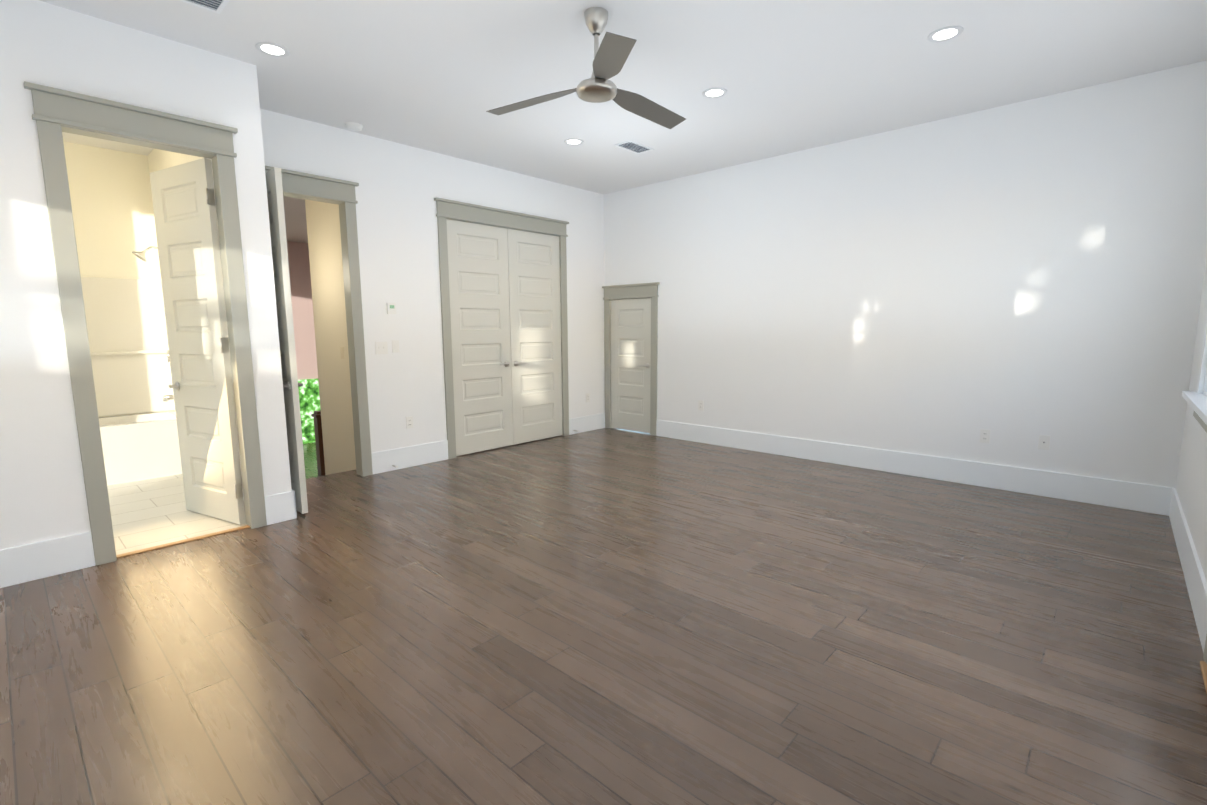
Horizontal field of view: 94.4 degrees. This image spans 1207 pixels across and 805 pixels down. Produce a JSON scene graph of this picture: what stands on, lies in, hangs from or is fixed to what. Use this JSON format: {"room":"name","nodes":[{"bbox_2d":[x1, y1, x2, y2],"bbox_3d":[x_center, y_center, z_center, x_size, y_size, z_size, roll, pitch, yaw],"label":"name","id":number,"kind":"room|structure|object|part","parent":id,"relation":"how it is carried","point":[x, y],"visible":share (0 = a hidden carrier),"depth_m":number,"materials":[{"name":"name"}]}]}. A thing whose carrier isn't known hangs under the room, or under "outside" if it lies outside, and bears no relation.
{"room":"empty bedroom","nodes":[
{"label":"empty bedroom","id":0,"kind":"room"},
{"bbox_2d":[63,141,174,416],"bbox_3d":[-5.665,-0.742,4.488,0.120,3.050,3.410,7,10,42],"label":"wall","id":1,"kind":"structure","parent":0,"point":[112,207],"depth_m":5.33,"materials":[{"name":"paint"}]},
{"bbox_2d":[81,277,174,416],"bbox_3d":[-4.699,-0.469,4.927,0.760,1.320,1.520,7,10,42],"label":"shower surround","id":2,"kind":"object","parent":1,"relation":"attached to","point":[127,337],"depth_m":5.49,"materials":[{"name":"beige tile"}]},
{"bbox_2d":[0,0,291,549],"bbox_3d":[-3.479,-0.500,2.581,0.120,3.050,3.530,7,10,42],"label":"wall","id":3,"kind":"structure","parent":0,"point":[42,492],"depth_m":3.06,"materials":[{"name":"paint"}]},
{"bbox_2d":[0,532,94,587],"bbox_3d":[-3.731,0.963,2.389,0.016,0.205,2.310,7,10,42],"label":"baseboard","id":4,"kind":"structure","parent":3,"relation":"attached to","point":[40,559],"depth_m":3.08,"materials":[{"name":"paint"}]},
{"bbox_2d":[24,81,266,565],"bbox_3d":[-2.691,-0.400,3.427,0.168,2.616,0.946,7,10,42],"label":"door frame","id":5,"kind":"structure","parent":3,"relation":"attached to","point":[57,113],"depth_m":3.22,"materials":[{"name":"paint"}]},
{"bbox_2d":[150,158,245,524],"bbox_3d":[-2.826,-0.377,3.897,0.717,2.424,0.153,4,9,28],"label":"bathroom door","id":6,"kind":"structure","parent":3,"relation":"in","point":[185,218],"depth_m":3.86,"materials":[{"name":"paint"}]},
{"bbox_3d":[-3.040,-0.120,4.050,0.152,0.066,0.153,4,9,28],"label":"handle","id":7,"kind":"part","parent":6,"relation":"part of","materials":[{"name":"silver metal"}]},
{"bbox_3d":[-2.521,-0.357,3.724,0.013,2.050,0.049,4,9,28],"label":"bathroom door hinge","id":8,"kind":"part","parent":6,"relation":"part of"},
{"bbox_2d":[264,490,296,519],"bbox_3d":[-2.509,0.701,4.280,0.796,0.205,0.016,7,10,42],"label":"baseboard","id":9,"kind":"structure","parent":3,"relation":"attached to","point":[284,503],"depth_m":3.96,"materials":[{"name":"paint"}]},
{"bbox_2d":[107,474,246,554],"bbox_3d":[-4.667,0.909,3.782,3.120,0.053,3.550,7,10,42],"label":"floor","id":10,"kind":"structure","parent":0,"point":[149,513],"depth_m":4.07,"materials":[{"name":"beige tile"}]},
{"bbox_2d":[99,411,181,485],"bbox_3d":[-4.688,0.451,5.046,0.745,0.520,1.490,7,10,42],"label":"bathtub","id":11,"kind":"object","parent":10,"relation":"on","point":[140,447],"visible":0.47,"depth_m":5.08,"materials":[{"name":"white ceramic"}]},
{"bbox_2d":[148,149,243,499],"bbox_3d":[-3.563,0.668,5.158,3.260,6.050,0.120,7,10,42],"label":"wall","id":12,"kind":"structure","parent":0,"point":[158,159],"depth_m":4.94,"materials":[{"name":"paint"}]},
{"bbox_2d":[132,246,173,401],"bbox_3d":[-4.279,-0.746,5.355,0.170,1.490,0.248,7,10,42],"label":"fittings","id":13,"kind":"object","parent":12,"relation":"attached to","point":[141,256],"visible":0.46,"depth_m":5.26,"materials":[{"name":"silver metal"}]},
{"bbox_2d":[287,241,314,379],"bbox_3d":[-6.403,-0.101,11.022,0.120,6.050,5.400,7,10,42],"label":"wall","id":14,"kind":"structure","parent":0,"point":[297,251],"depth_m":11.13,"materials":[{"name":"paint"}]},
{"bbox_2d":[298,379,320,443],"bbox_3d":[-6.267,0.688,11.157,0.025,2.250,1.800,7,10,42],"label":"foliage","id":15,"kind":"object","parent":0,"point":[309,398],"depth_m":11.37,"materials":[{"name":"green plant"}]},
{"bbox_2d":[303,442,317,478],"bbox_3d":[-3.734,0.714,8.959,6.720,0.950,5.190,7,10,42],"label":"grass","id":16,"kind":"structure","parent":0,"point":[310,459],"depth_m":9.90,"materials":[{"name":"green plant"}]},
{"bbox_2d":[305,200,334,474],"bbox_3d":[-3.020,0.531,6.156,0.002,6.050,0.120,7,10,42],"label":"wall","id":17,"kind":"structure","parent":0,"point":[315,262],"depth_m":5.90,"materials":[{"name":"paint"}]},
{"bbox_2d":[311,410,324,475],"bbox_3d":[-2.626,1.035,6.817,0.130,2.050,1.583,7,10,42],"label":"stair rail","id":18,"kind":"object","parent":17,"relation":"attached to","point":[316,415],"visible":0.02,"depth_m":6.15,"materials":[{"name":"brown wood"}]},
{"bbox_2d":[315,201,338,472],"bbox_3d":[-1.420,0.358,7.371,0.120,6.050,4.090,7,10,42],"label":"wall","id":19,"kind":"structure","parent":0,"point":[318,219],"depth_m":5.75,"materials":[{"name":"paint"}]},
{"bbox_2d":[319,202,355,471],"bbox_3d":[-2.452,0.597,5.640,0.720,6.050,0.120,7,10,42],"label":"wall","id":20,"kind":"structure","parent":0,"point":[332,249],"depth_m":5.55,"materials":[{"name":"paint"}]},
{"bbox_2d":[207,108,604,452],"bbox_3d":[-1.446,-0.961,5.922,0.120,3.050,4.430,7,10,42],"label":"wall","id":21,"kind":"structure","parent":0,"point":[399,188],"depth_m":5.41,"materials":[{"name":"paint"}]},
{"bbox_2d":[265,167,307,513],"bbox_3d":[-2.468,-0.421,4.209,0.756,2.424,0.153,7,11,44],"label":"hall door","id":22,"kind":"structure","parent":21,"relation":"in","point":[291,384],"depth_m":3.97,"materials":[{"name":"paint"}]},
{"bbox_3d":[-2.277,-0.126,4.061,0.152,0.066,0.153,7,11,44],"label":"handle","id":23,"kind":"part","parent":22,"relation":"part of","materials":[{"name":"silver metal"}]},
{"bbox_2d":[265,166,372,475],"bbox_3d":[-2.526,-0.578,4.750,0.168,2.616,0.996,7,10,42],"label":"door frame","id":24,"kind":"structure","parent":21,"relation":"attached to","point":[312,187],"depth_m":4.96,"materials":[{"name":"paint"}]},
{"bbox_2d":[375,342,387,353],"bbox_3d":[-2.063,-0.507,5.201,0.014,0.115,0.116,7,10,42],"label":"double light switch","id":25,"kind":"object","parent":21,"relation":"attached to","point":[381,347],"visible":1,"depth_m":5.20,"materials":[{"name":"white plastic"}]},
{"bbox_2d":[386,303,396,313],"bbox_3d":[-1.984,-0.880,5.233,0.024,0.104,0.084,7,10,42],"label":"thermostat","id":26,"kind":"object","parent":21,"relation":"attached to","point":[391,308],"visible":1,"depth_m":5.22,"materials":[{"name":"white plastic"}]},
{"bbox_2d":[392,340,399,352],"bbox_3d":[-1.970,-0.532,5.303,0.009,0.115,0.070,7,10,42],"label":"switch","id":27,"kind":"object","parent":21,"relation":"attached to","point":[395,346],"visible":1,"depth_m":5.30,"materials":[{"name":"white plastic"}]},
{"bbox_2d":[406,416,412,428],"bbox_3d":[-1.898,0.196,5.476,0.008,0.115,0.070,7,10,42],"label":"electrical outlet","id":28,"kind":"object","parent":21,"relation":"attached to","point":[409,422],"visible":1,"depth_m":5.47,"materials":[{"name":"white plastic"}]},
{"bbox_2d":[371,440,447,473],"bbox_3d":[-1.893,0.531,5.518,0.016,0.205,0.810,7,10,42],"label":"baseboard","id":29,"kind":"structure","parent":21,"relation":"attached to","point":[410,456],"depth_m":5.49,"materials":[{"name":"paint"}]},
{"bbox_2d":[446,219,512,455],"bbox_3d":[-1.307,-0.671,6.019,0.096,2.424,0.776,7,10,42],"label":"closet door","id":30,"kind":"structure","parent":21,"relation":"in","point":[479,302],"depth_m":6.01,"materials":[{"name":"paint"}]},
{"bbox_3d":[-1.102,-0.427,6.245,0.056,0.066,0.152,7,10,42],"label":"handle","id":31,"kind":"part","parent":30,"relation":"part of","materials":[{"name":"silver metal"}]},
{"bbox_2d":[434,197,568,458],"bbox_3d":[-1.073,-0.798,6.319,0.168,2.616,1.796,7,10,42],"label":"door frame","id":32,"kind":"structure","parent":21,"relation":"attached to","point":[466,212],"depth_m":5.84,"materials":[{"name":"paint"}]},
{"bbox_2d":[507,229,562,444],"bbox_3d":[-0.800,-0.754,6.607,0.153,2.424,0.776,7,10,42],"label":"closet door","id":33,"kind":"structure","parent":21,"relation":"in","point":[534,300],"depth_m":6.58,"materials":[{"name":"paint"}]},
{"bbox_3d":[-0.987,-0.454,6.440,0.153,0.066,0.152,7,10,42],"label":"handle","id":34,"kind":"part","parent":33,"relation":"part of","materials":[{"name":"silver metal"}]},
{"bbox_2d":[569,413,604,434],"bbox_3d":[-0.207,0.276,7.339,0.016,0.205,0.700,7,10,42],"label":"baseboard","id":35,"kind":"structure","parent":21,"relation":"attached to","point":[597,421],"depth_m":7.32,"materials":[{"name":"paint"}]},
{"bbox_2d":[586,393,589,401],"bbox_3d":[-0.203,-0.060,7.307,0.008,0.115,0.070,7,10,42],"label":"electrical outlet","id":36,"kind":"object","parent":21,"relation":"attached to","point":[588,397],"visible":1,"depth_m":7.31,"materials":[{"name":"white plastic"}]},
{"bbox_2d":[0,428,1206,804],"bbox_3d":[-0.576,0.982,3.053,5.940,0.050,8.000,7,10,42],"label":"floor","id":37,"kind":"structure","parent":0,"point":[608,616],"depth_m":2.38,"materials":[{"name":"brown wood"}]},
{"bbox_2d":[116,525,249,557],"bbox_3d":[-2.692,0.892,3.609,0.050,0.008,0.710,7,10,42],"label":"threshold","id":38,"kind":"object","parent":37,"relation":"on","point":[179,542],"visible":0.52,"depth_m":3.58,"materials":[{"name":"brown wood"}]},
{"bbox_2d":[1200,661,1206,692],"bbox_3d":[1.924,1.126,1.609,0.175,0.018,1.560,7,10,42],"label":"threshold","id":39,"kind":"object","parent":37,"relation":"on","point":[1203,665],"visible":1,"depth_m":2.16,"materials":[{"name":"brown wood"}]},
{"bbox_2d":[39,0,1206,242],"bbox_3d":[-3.237,-2.493,5.577,13.840,0.100,8.800,7,10,42],"label":"ceiling","id":40,"kind":"structure","parent":0,"point":[445,76],"depth_m":3.66,"materials":[{"name":"paint"}]},
{"bbox_2d":[180,0,229,13],"bbox_3d":[-2.125,-2.076,2.826,0.200,0.012,0.360,7,10,42],"label":"ceiling vent","id":41,"kind":"object","parent":40,"relation":"in","point":[217,6],"visible":1,"depth_m":2.93,"materials":[{"name":"silver metal"}]},
{"bbox_2d":[255,42,289,56],"bbox_3d":[-2.023,-2.157,3.419,0.182,0.007,0.182,7,10,42],"label":"recessed light","id":42,"kind":"object","parent":40,"relation":"in","point":[272,49],"visible":1,"depth_m":3.42,"materials":[{"name":"white"}]},
{"bbox_2d":[344,122,362,130],"bbox_3d":[-2.101,-2.315,4.701,0.140,0.034,0.140,7,10,42],"label":"smoke detector","id":43,"kind":"object","parent":40,"relation":"attached to","point":[352,126],"visible":1,"depth_m":4.66,"materials":[{"name":"white plastic"}]},
{"bbox_2d":[564,138,583,144],"bbox_3d":[-0.273,-2.400,5.148,0.182,0.007,0.182,7,10,42],"label":"recessed light","id":44,"kind":"object","parent":40,"relation":"in","point":[573,141],"visible":1,"depth_m":5.14,"materials":[{"name":"white"}]},
{"bbox_2d":[486,7,685,128],"bbox_3d":[0.007,-1.919,3.183,1.210,0.442,1.126,7,10,42],"label":"fan","id":45,"kind":"object","parent":40,"relation":"hanging from","point":[612,52],"visible":1,"depth_m":3.06,"materials":[{"name":"silver metal"}]},
{"bbox_2d":[614,140,653,153],"bbox_3d":[0.292,-2.426,5.320,0.200,0.012,0.360,7,10,42],"label":"ceiling vent","id":46,"kind":"object","parent":40,"relation":"in","point":[633,147],"visible":0.98,"depth_m":5.31,"materials":[{"name":"silver metal"}]},
{"bbox_2d":[702,87,726,97],"bbox_3d":[0.813,-2.265,4.093,0.182,0.007,0.182,7,10,42],"label":"recessed light","id":47,"kind":"object","parent":40,"relation":"in","point":[716,92],"visible":1,"depth_m":4.08,"materials":[{"name":"white"}]},
{"bbox_2d":[927,26,963,41],"bbox_3d":[2.009,-2.165,3.288,0.182,0.007,0.182,7,10,42],"label":"recessed light","id":48,"kind":"object","parent":40,"relation":"in","point":[947,33],"visible":1,"depth_m":3.28,"materials":[{"name":"white"}]},
{"bbox_2d":[604,60,1206,487],"bbox_3d":[2.104,-0.940,5.591,5.560,3.050,0.120,7,10,42],"label":"wall","id":49,"kind":"structure","parent":0,"point":[1018,278],"depth_m":4.70,"materials":[{"name":"paint"}]},
{"bbox_2d":[611,298,650,432],"bbox_3d":[0.345,-0.472,7.199,0.686,1.694,0.096,7,10,42],"label":"door","id":50,"kind":"structure","parent":49,"relation":"in","point":[630,357],"depth_m":7.21,"materials":[{"name":"paint"}]},
{"bbox_2d":[602,282,659,435],"bbox_3d":[0.371,-0.560,7.218,0.926,1.886,0.168,7,10,42],"label":"door frame","id":51,"kind":"structure","parent":49,"relation":"attached to","point":[633,291],"depth_m":7.03,"materials":[{"name":"paint"}]},
{"bbox_2d":[698,400,703,410],"bbox_3d":[1.139,0.035,6.533,0.070,0.115,0.008,7,10,42],"label":"electrical outlet","id":52,"kind":"object","parent":49,"relation":"attached to","point":[700,405],"visible":1,"depth_m":6.53,"materials":[{"name":"white plastic"}]},
{"bbox_2d":[656,420,1167,514],"bbox_3d":[2.347,0.509,5.476,4.560,0.205,0.016,7,10,42],"label":"baseboard","id":53,"kind":"structure","parent":49,"relation":"attached to","point":[1148,498],"depth_m":4.88,"materials":[{"name":"paint"}]},
{"bbox_2d":[980,429,990,442],"bbox_3d":[3.188,0.282,4.671,0.070,0.115,0.008,7,10,42],"label":"electrical outlet","id":54,"kind":"object","parent":49,"relation":"attached to","point":[984,435],"visible":1,"depth_m":4.67,"materials":[{"name":"white plastic"}]},
{"bbox_2d":[1038,435,1049,449],"bbox_3d":[3.474,0.315,4.408,0.070,0.115,0.013,7,10,42],"label":"outlet","id":55,"kind":"object","parent":49,"relation":"attached to","point":[1044,442],"visible":1,"depth_m":4.41,"materials":[{"name":"white plastic"}]},
{"bbox_2d":[1176,257,1206,580],"bbox_3d":[1.460,-0.307,0.906,0.120,3.050,7.720,7,10,42],"label":"wall","id":56,"kind":"structure","parent":0,"point":[1191,485],"depth_m":3.31,"materials":[{"name":"paint"}]},
{"bbox_2d":[1164,487,1206,653],"bbox_3d":[3.226,0.824,3.094,0.016,0.205,2.290,7,10,42],"label":"baseboard","id":57,"kind":"structure","parent":56,"relation":"attached to","point":[1196,583],"depth_m":2.87,"materials":[{"name":"paint"}]},
{"bbox_2d":[1182,316,1206,432],"bbox_3d":[3.100,-0.748,2.709,0.195,1.808,1.350,7,10,42],"label":"window","id":58,"kind":"structure","parent":56,"relation":"in","point":[1197,401],"depth_m":3.19,"materials":[{"name":"paint"}]},
{"bbox_2d":[1203,634,1206,663],"bbox_3d":[1.905,-0.163,1.446,0.168,2.616,1.756,7,10,42],"label":"door frame","id":59,"kind":"structure","parent":56,"relation":"attached to","point":[1205,655],"depth_m":2.25,"materials":[{"name":"paint"}]}
]}

